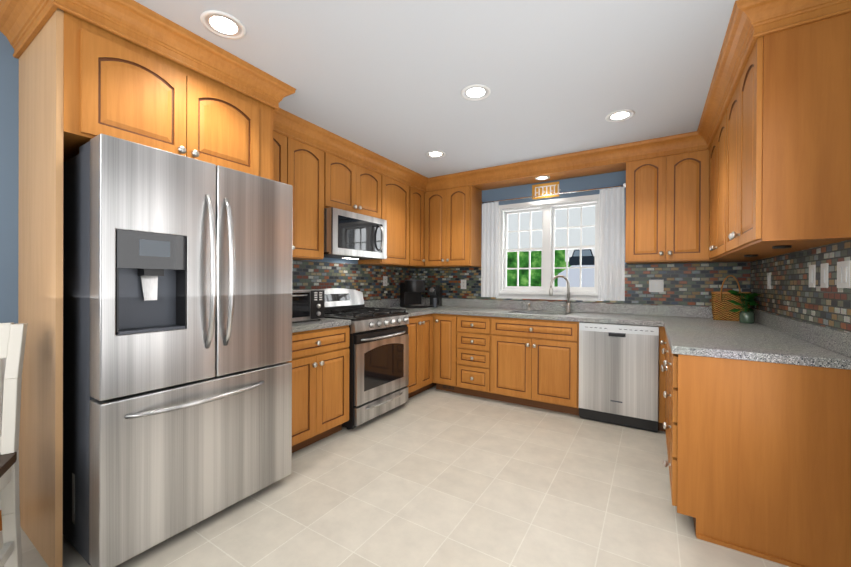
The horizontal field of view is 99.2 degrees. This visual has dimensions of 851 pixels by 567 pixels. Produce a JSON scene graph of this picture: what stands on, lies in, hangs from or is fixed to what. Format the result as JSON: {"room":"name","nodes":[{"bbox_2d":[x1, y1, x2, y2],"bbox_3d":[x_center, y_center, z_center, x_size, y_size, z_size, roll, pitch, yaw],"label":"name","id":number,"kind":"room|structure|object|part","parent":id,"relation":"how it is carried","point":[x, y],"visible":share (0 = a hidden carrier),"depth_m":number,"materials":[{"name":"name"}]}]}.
{"room":"kitchen","nodes":[
{"label":"kitchen","id":0,"kind":"room"},
{"bbox_2d":[0,31,377,509],"bbox_3d":[-2.054,-0.032,1.896,0.150,2.475,7.200,0,0,32],"label":"wall","id":1,"kind":"structure","parent":0,"point":[9,129],"depth_m":1.79,"materials":[{"name":"blue paint"}]},
{"bbox_2d":[0,510,1,530],"bbox_3d":[-2.997,1.156,0.304,0.016,0.100,3.500,0,0,32],"label":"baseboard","id":2,"kind":"structure","parent":1,"relation":"attached to","point":[0,521],"depth_m":1.77,"materials":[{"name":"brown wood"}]},
{"bbox_2d":[0,0,51,58],"bbox_3d":[-1.799,-1.196,1.610,0.630,0.141,0.092,0,0,32],"label":"crown molding","id":3,"kind":"structure","parent":1,"relation":"attached to","point":[23,23],"depth_m":1.65,"materials":[{"name":"brown wood"}]},
{"bbox_2d":[273,131,288,183],"bbox_3d":[-1.284,-0.673,2.726,0.324,0.930,0.330,0,0,32],"label":"upper cabinet","id":4,"kind":"object","parent":1,"relation":"attached to","point":[280,142],"depth_m":2.73,"materials":[{"name":"brown wood"}]},
{"bbox_2d":[289,138,328,259],"bbox_3d":[-1.098,-0.673,3.024,0.324,0.930,0.374,0,0,32],"label":"upper cabinet","id":5,"kind":"object","parent":1,"relation":"attached to","point":[318,180],"depth_m":2.95,"materials":[{"name":"brown wood"}]},
{"bbox_2d":[292,260,417,300],"bbox_3d":[-0.808,0.046,3.794,0.007,0.509,2.644,0,0,32],"label":"tile backsplash","id":6,"kind":"structure","parent":1,"relation":"attached to","point":[367,280],"depth_m":3.87,"materials":[{"name":"tile"}]},
{"bbox_2d":[383,276,386,285],"bbox_3d":[-0.477,-0.029,4.307,0.008,0.118,0.075,0,0,32],"label":"outlet plates","id":7,"kind":"object","parent":6,"relation":"attached to","point":[384,280],"visible":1,"depth_m":4.30,"materials":[{"name":"white plastic"}]},
{"bbox_2d":[329,154,384,265],"bbox_3d":[-0.795,-0.673,3.508,0.324,0.930,0.768,0,0,32],"label":"upper cabinet","id":8,"kind":"object","parent":1,"relation":"attached to","point":[355,188],"depth_m":3.43,"materials":[{"name":"brown wood"}]},
{"bbox_2d":[324,207,386,259],"bbox_3d":[-0.737,-0.448,3.473,0.463,0.399,0.754,0,0,32],"label":"microwave","id":9,"kind":"object","parent":8,"relation":"attached to","point":[349,235],"visible":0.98,"depth_m":3.31,"materials":[{"name":"silver metal"}]},
{"bbox_3d":[-0.436,-0.451,3.582,0.069,0.263,0.029,0,0,32],"label":"handle","id":10,"kind":"part","parent":9,"relation":"part of","materials":[{"name":"silver metal"}]},
{"bbox_2d":[381,176,412,266],"bbox_3d":[-0.455,-0.673,4.051,0.324,0.930,0.513,0,0,32],"label":"upper cabinet","id":11,"kind":"object","parent":1,"relation":"attached to","point":[398,195],"depth_m":4.01,"materials":[{"name":"brown wood"}]},
{"bbox_2d":[413,187,424,266],"bbox_3d":[-0.239,-0.673,4.396,0.324,0.930,0.301,0,0,32],"label":"upper cabinet","id":12,"kind":"object","parent":1,"relation":"attached to","point":[418,195],"depth_m":4.35,"materials":[{"name":"brown wood"}]},
{"bbox_2d":[0,386,788,566],"bbox_3d":[-0.566,1.246,0.976,3.664,0.060,7.460,0,0,32],"label":"floor","id":13,"kind":"structure","parent":0,"point":[432,477],"depth_m":1.99,"materials":[{"name":"tile"}]},
{"bbox_2d":[0,322,27,566],"bbox_3d":[-1.644,0.683,1.092,0.480,1.055,0.581,0,0,-33],"label":"chair","id":14,"kind":"object","parent":13,"relation":"on","point":[12,341],"visible":1,"depth_m":1.36,"materials":[{"name":"beige paint"}]},
{"bbox_2d":[18,9,272,566],"bbox_3d":[-1.494,0.035,2.068,0.676,2.345,1.005,0,0,32],"label":"tall cabinet","id":15,"kind":"object","parent":13,"relation":"on","point":[82,82],"visible":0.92,"depth_m":1.66,"materials":[{"name":"brown wood"}]},
{"bbox_2d":[63,134,292,566],"bbox_3d":[-1.366,0.304,2.019,0.890,1.810,0.908,0,0,32],"label":"refrigerator","id":16,"kind":"object","parent":13,"relation":"on","point":[177,342],"visible":0.98,"depth_m":1.66,"materials":[{"name":"grey metal"}]},
{"bbox_3d":[-1.221,-0.064,1.659,0.120,1.067,0.451,0,0,32],"label":"door","id":17,"kind":"part","parent":16,"relation":"part of","materials":[{"name":"silver metal"}]},
{"bbox_3d":[-1.104,0.821,1.855,0.120,0.679,0.908,0,0,32],"label":"drawer","id":18,"kind":"part","parent":16,"relation":"part of","materials":[{"name":"silver metal"}]},
{"bbox_3d":[-1.054,0.065,1.756,0.084,1.005,0.634,0,0,32],"label":"handle","id":19,"kind":"part","parent":16,"relation":"part of","materials":[{"name":"silver metal"}]},
{"bbox_3d":[-0.979,-0.064,2.046,0.120,1.067,0.451,0,0,32],"label":"door","id":20,"kind":"part","parent":16,"relation":"part of","materials":[{"name":"silver metal"}]},
{"bbox_2d":[287,325,349,452],"bbox_3d":[-1.048,0.771,2.798,0.666,0.874,0.705,0,0,32],"label":"base cabinet","id":21,"kind":"object","parent":13,"relation":"on","point":[320,383],"visible":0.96,"depth_m":2.67,"materials":[{"name":"brown wood"}]},
{"bbox_2d":[292,318,350,332],"bbox_3d":[-1.058,0.263,2.805,0.637,0.140,0.705,0,0,32],"label":"countertop","id":22,"kind":"structure","parent":21,"relation":"on","point":[299,326],"depth_m":2.73,"materials":[{"name":"grey stone"}]},
{"bbox_2d":[292,289,324,321],"bbox_3d":[-1.081,0.170,2.774,0.391,0.244,0.520,0,0,32],"label":"toaster oven","id":23,"kind":"object","parent":22,"relation":"on","point":[308,304],"visible":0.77,"depth_m":2.77,"materials":[{"name":"black plastic"}]},
{"bbox_2d":[321,288,408,428],"bbox_3d":[-0.619,0.628,3.399,0.732,1.160,0.760,0,0,32],"label":"range","id":24,"kind":"object","parent":13,"relation":"on","point":[378,359],"visible":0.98,"depth_m":3.19,"materials":[{"name":"silver metal"}]},
{"bbox_3d":[-0.342,0.754,3.225,0.078,0.599,0.630,0,0,32],"label":"handle","id":25,"kind":"part","parent":24,"relation":"part of","materials":[{"name":"silver metal"}]},
{"bbox_2d":[406,314,435,397],"bbox_3d":[-0.140,0.771,4.248,0.666,0.874,1.180,0,0,32],"label":"base cabinet","id":26,"kind":"object","parent":13,"relation":"on","point":[420,333],"visible":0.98,"depth_m":3.84,"materials":[{"name":"brown wood"}]},
{"bbox_2d":[364,298,435,316],"bbox_3d":[-0.319,0.263,3.981,0.641,0.140,0.539,0,0,32],"label":"countertop","id":27,"kind":"structure","parent":26,"relation":"on","point":[387,303],"depth_m":4.21,"materials":[{"name":"grey stone"}]},
{"bbox_2d":[400,280,427,307],"bbox_3d":[-0.143,0.123,4.428,0.230,0.337,0.320,0,0,-26],"label":"coffee maker","id":28,"kind":"object","parent":27,"relation":"on","point":[411,291],"visible":1,"depth_m":4.40,"materials":[{"name":"black plastic"}]},
{"bbox_2d":[433,313,456,392],"bbox_3d":[0.371,0.774,4.254,0.306,0.874,0.629,0,0,32],"label":"base cabinet","id":29,"kind":"object","parent":13,"relation":"on","point":[444,325],"depth_m":3.98,"materials":[{"name":"brown wood"}]},
{"bbox_2d":[457,315,492,399],"bbox_3d":[0.665,0.776,4.069,0.389,0.874,0.629,0,0,32],"label":"base cabinet","id":30,"kind":"object","parent":13,"relation":"on","point":[474,333],"depth_m":3.80,"materials":[{"name":"brown wood"}]},
{"bbox_2d":[493,317,578,415],"bbox_3d":[1.186,0.779,3.743,0.839,0.874,0.629,0,0,32],"label":"base cabinet","id":31,"kind":"object","parent":13,"relation":"on","point":[530,362],"depth_m":3.46,"materials":[{"name":"brown wood"}]},
{"bbox_2d":[579,322,658,431],"bbox_3d":[1.789,0.785,3.345,0.600,0.871,0.606,0,0,32],"label":"dishwasher","id":32,"kind":"object","parent":13,"relation":"on","point":[618,374],"visible":0.98,"depth_m":3.08,"materials":[{"name":"silver metal"}]},
{"bbox_2d":[658,326,665,431],"bbox_3d":[2.332,0.788,3.007,0.670,0.874,0.659,0,0,32],"label":"base cabinet","id":33,"kind":"object","parent":13,"relation":"on","point":[661,373],"depth_m":2.94,"materials":[{"name":"brown wood"}]},
{"bbox_3d":[2.087,0.786,3.190,0.060,0.874,0.609,0,0,32],"label":"base cabinet filler","id":34,"kind":"part","parent":33,"relation":"part of","materials":[{"name":"brown wood"}]},
{"bbox_2d":[664,331,667,438],"bbox_3d":[1.957,0.788,2.369,0.629,0.874,0.820,0,0,32],"label":"base cabinet","id":35,"kind":"object","parent":13,"relation":"on","point":[666,339],"depth_m":2.51,"materials":[{"name":"brown wood"}]},
{"bbox_2d":[436,298,755,326],"bbox_3d":[1.173,0.371,3.744,3.423,0.340,0.642,0,0,32],"label":"countertop","id":36,"kind":"structure","parent":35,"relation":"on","point":[627,314],"depth_m":3.72,"materials":[{"name":"grey stone"}]},
{"bbox_2d":[428,286,441,307],"bbox_3d":[0.116,0.165,4.542,0.136,0.255,0.326,0,0,17],"label":"coffee maker","id":37,"kind":"object","parent":36,"relation":"on","point":[435,293],"visible":0.98,"depth_m":4.54,"materials":[{"name":"black plastic"}]},
{"bbox_2d":[549,275,570,311],"bbox_3d":[1.417,0.105,3.800,0.235,0.393,0.060,0,0,-8],"label":"faucet","id":38,"kind":"object","parent":36,"relation":"on","point":[568,307],"visible":1,"depth_m":3.80,"materials":[{"name":"silver metal"}]},
{"bbox_2d":[660,306,850,369],"bbox_3d":[1.834,0.280,2.178,0.641,0.140,1.309,0,0,32],"label":"countertop","id":39,"kind":"structure","parent":35,"relation":"on","point":[763,337],"depth_m":1.90,"materials":[{"name":"grey stone"}]},
{"bbox_2d":[711,275,750,320],"bbox_3d":[2.565,0.120,3.046,0.258,0.381,0.166,0,0,40],"label":"basket","id":40,"kind":"object","parent":39,"relation":"on","point":[722,306],"visible":0.77,"depth_m":3.02,"materials":[{"name":"wicker"}]},
{"bbox_2d":[727,290,760,323],"bbox_3d":[2.491,0.180,2.844,0.202,0.260,0.161,0,0,32],"label":"pothos plant","id":41,"kind":"object","parent":39,"relation":"on","point":[746,316],"visible":1,"depth_m":2.84,"materials":[{"name":"green plant"}]},
{"bbox_2d":[664,342,850,566],"bbox_3d":[1.618,0.788,1.827,0.629,0.874,0.460,0,0,32],"label":"base cabinet","id":42,"kind":"object","parent":13,"relation":"on","point":[758,463],"depth_m":1.62,"materials":[{"name":"brown wood"}]},
{"bbox_2d":[58,0,761,177],"bbox_3d":[-0.553,-1.289,0.968,3.664,0.060,7.460,0,0,32],"label":"ceiling","id":43,"kind":"structure","parent":0,"point":[391,80],"depth_m":2.10,"materials":[{"name":"white paint"}]},
{"bbox_2d":[24,0,296,119],"bbox_3d":[-1.197,-1.194,1.882,0.102,0.141,1.190,0,0,32],"label":"crown molding","id":44,"kind":"structure","parent":43,"relation":"attached to","point":[129,20],"depth_m":1.80,"materials":[{"name":"brown wood"}]},
{"bbox_2d":[200,10,245,38],"bbox_3d":[-0.986,-1.260,1.770,0.195,0.007,0.195,0,0,-13],"label":"recessed light","id":45,"kind":"object","parent":43,"relation":"in","point":[222,24],"depth_m":1.76,"materials":[{"name":"white"}]},
{"bbox_2d":[273,112,427,191],"bbox_3d":[-0.600,-1.196,3.417,0.094,0.141,2.232,0,0,32],"label":"crown molding","id":46,"kind":"structure","parent":43,"relation":"attached to","point":[299,129],"depth_m":3.23,"materials":[{"name":"brown wood"}]},
{"bbox_2d":[426,150,445,157],"bbox_3d":[0.101,-1.260,3.535,0.195,0.007,0.195,0,0,-13],"label":"recessed light","id":47,"kind":"object","parent":43,"relation":"in","point":[432,154],"depth_m":3.54,"materials":[{"name":"white"}]},
{"bbox_2d":[461,84,490,100],"bbox_3d":[0.332,-1.255,2.385,0.195,0.007,0.195,0,0,-13],"label":"recessed light","id":48,"kind":"object","parent":43,"relation":"in","point":[475,92],"depth_m":2.38,"materials":[{"name":"white"}]},
{"bbox_2d":[473,162,625,189],"bbox_3d":[1.269,-1.194,3.883,1.558,0.127,0.304,0,0,32],"label":"soffit","id":49,"kind":"structure","parent":43,"relation":"attached to","point":[568,174],"depth_m":3.82,"materials":[{"name":"brown wood"}]},
{"bbox_2d":[535,176,549,179],"bbox_3d":[1.251,-1.127,3.874,0.155,0.007,0.155,0,0,-13],"label":"recessed light","id":50,"kind":"object","parent":49,"relation":"in","point":[539,177],"depth_m":3.86,"materials":[{"name":"white"}]},
{"bbox_2d":[428,131,709,191],"bbox_3d":[1.154,-1.187,3.697,2.772,0.141,0.092,0,0,32],"label":"crown molding","id":51,"kind":"structure","parent":43,"relation":"attached to","point":[683,143],"depth_m":3.52,"materials":[{"name":"brown wood"}]},
{"bbox_2d":[605,109,634,121],"bbox_3d":[1.452,-1.250,2.704,0.195,0.007,0.195,0,0,-13],"label":"recessed light","id":52,"kind":"object","parent":43,"relation":"in","point":[620,115],"depth_m":2.70,"materials":[{"name":"white"}]},
{"bbox_2d":[696,0,763,151],"bbox_3d":[1.836,-1.179,2.260,0.092,0.141,1.609,0,0,32],"label":"crown molding","id":53,"kind":"structure","parent":43,"relation":"attached to","point":[746,22],"depth_m":1.94,"materials":[{"name":"brown wood"}]},
{"bbox_2d":[760,0,850,36],"bbox_3d":[1.620,-1.178,1.500,0.303,0.141,0.092,0,0,32],"label":"crown molding","id":54,"kind":"structure","parent":43,"relation":"attached to","point":[779,15],"depth_m":1.55,"materials":[{"name":"brown wood"}]},
{"bbox_2d":[447,170,750,306],"bbox_3d":[1.383,-0.021,4.074,3.664,2.475,0.140,0,0,32],"label":"wall","id":55,"kind":"structure","parent":0,"point":[611,179],"depth_m":3.90,"materials":[{"name":"blue paint"}]},
{"bbox_2d":[424,185,481,267],"bbox_3d":[0.325,-0.670,4.440,0.624,0.930,0.360,0,0,32],"label":"upper cabinet","id":56,"kind":"object","parent":55,"relation":"attached to","point":[453,227],"visible":0.98,"depth_m":4.30,"materials":[{"name":"brown wood"}]},
{"bbox_2d":[532,181,560,198],"bbox_3d":[1.337,-1.029,4.006,0.306,0.160,0.023,0,0,32],"label":"sign","id":57,"kind":"object","parent":55,"relation":"attached to","point":[545,188],"visible":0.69,"depth_m":4.00,"materials":[{"name":"brown wood"}]},
{"bbox_2d":[497,194,603,300],"bbox_3d":[1.369,-0.373,4.057,1.171,1.098,0.175,0,0,32],"label":"window","id":58,"kind":"structure","parent":55,"relation":"in","point":[547,208],"depth_m":4.04,"materials":[{"name":"white"}]},
{"bbox_2d":[480,183,625,204],"bbox_3d":[1.330,-0.962,3.974,1.534,0.040,0.086,0,0,32],"label":"curtain rod","id":59,"kind":"object","parent":55,"relation":"attached to","point":[623,186],"visible":0.85,"depth_m":3.88,"materials":[{"name":"silver metal"}]},
{"bbox_2d":[481,202,498,296],"bbox_3d":[0.764,-0.397,4.291,0.231,1.119,0.036,0,0,32],"label":"curtain","id":60,"kind":"object","parent":59,"relation":"hanging from","point":[490,250],"visible":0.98,"depth_m":4.29,"materials":[{"name":"white fabric"}]},
{"bbox_2d":[598,187,624,300],"bbox_3d":[1.853,-0.389,3.609,0.242,1.119,0.036,0,0,32],"label":"curtain","id":61,"kind":"object","parent":59,"relation":"hanging from","point":[611,273],"visible":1,"depth_m":3.61,"materials":[{"name":"white fabric"}]},
{"bbox_2d":[418,262,750,306],"bbox_3d":[1.343,0.002,4.012,3.406,0.398,0.007,0,0,32],"label":"tile backsplash","id":62,"kind":"structure","parent":55,"relation":"attached to","point":[691,284],"depth_m":3.45,"materials":[{"name":"tile"}]},
{"bbox_2d":[461,280,465,288],"bbox_3d":[0.477,0.010,4.545,0.075,0.118,0.008,0,0,32],"label":"electrical outlet plate","id":63,"kind":"object","parent":62,"relation":"attached to","point":[463,282],"depth_m":4.54,"materials":[{"name":"white plastic"}]},
{"bbox_2d":[649,280,663,291],"bbox_3d":[2.206,0.022,3.462,0.118,0.118,0.009,0,0,32],"label":"electrical outlet plate","id":64,"kind":"object","parent":62,"relation":"attached to","point":[656,285],"depth_m":3.46,"materials":[{"name":"white plastic"}]},
{"bbox_2d":[625,150,710,263],"bbox_3d":[2.178,-0.657,3.280,0.628,0.930,0.360,0,0,32],"label":"upper cabinet","id":65,"kind":"object","parent":55,"relation":"attached to","point":[667,208],"visible":0.92,"depth_m":3.15,"materials":[{"name":"brown wood"}]},
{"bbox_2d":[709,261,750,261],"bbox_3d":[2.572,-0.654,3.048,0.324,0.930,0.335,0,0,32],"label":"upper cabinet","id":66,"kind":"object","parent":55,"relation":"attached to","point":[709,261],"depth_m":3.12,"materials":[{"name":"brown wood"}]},
{"bbox_3d":[0.937,-0.011,0.024,0.120,2.475,7.200,0,0,32],"label":"wall","id":67,"kind":"structure","parent":0,"visible":0},
{"bbox_2d":[709,115,786,260],"bbox_3d":[2.272,-0.654,2.569,0.324,0.930,0.796,0,0,32],"label":"upper cabinet","id":68,"kind":"object","parent":67,"relation":"attached to","point":[715,149],"depth_m":2.70,"materials":[{"name":"brown wood"}]},
{"bbox_2d":[721,13,850,256],"bbox_3d":[1.846,-0.654,1.889,0.324,0.930,0.808,0,0,32],"label":"upper cabinet","id":69,"kind":"object","parent":67,"relation":"attached to","point":[780,165],"depth_m":1.58,"materials":[{"name":"brown wood"}]},
{"bbox_2d":[750,239,850,332],"bbox_3d":[2.276,0.012,2.284,0.007,0.398,1.930,0,0,32],"label":"tile backsplash","id":70,"kind":"structure","parent":67,"relation":"attached to","point":[791,293],"depth_m":1.99,"materials":[{"name":"tile"}]},
{"bbox_2d":[767,273,770,288],"bbox_3d":[2.468,-0.018,2.605,0.009,0.118,0.075,0,0,32],"label":"switch plate","id":71,"kind":"object","parent":70,"relation":"attached to","point":[768,274],"depth_m":2.59,"materials":[{"name":"white plastic"}]},
{"bbox_2d":[809,265,815,286],"bbox_3d":[2.027,-0.039,1.901,0.009,0.118,0.075,0,0,32],"label":"switch plate","id":72,"kind":"object","parent":70,"relation":"attached to","point":[812,268],"depth_m":1.89,"materials":[{"name":"white plastic"}]},
{"bbox_2d":[820,263,828,287],"bbox_3d":[1.942,-0.039,1.766,0.009,0.118,0.075,0,0,32],"label":"switch plate","id":73,"kind":"object","parent":70,"relation":"attached to","point":[824,267],"depth_m":1.76,"materials":[{"name":"white plastic"}]},
{"bbox_2d":[837,261,850,287],"bbox_3d":[1.831,-0.039,1.588,0.009,0.118,0.118,0,0,32],"label":"switch plate","id":74,"kind":"object","parent":70,"relation":"attached to","point":[843,274],"depth_m":1.57,"materials":[{"name":"white plastic"}]},
{"label":"outside","id":75,"kind":"structure","parent":0,"visible":0},
{"bbox_2d":[507,206,594,286],"bbox_3d":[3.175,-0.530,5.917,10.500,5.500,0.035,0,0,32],"label":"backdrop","id":76,"kind":"structure","parent":75,"point":[588,235],"depth_m":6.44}
]}

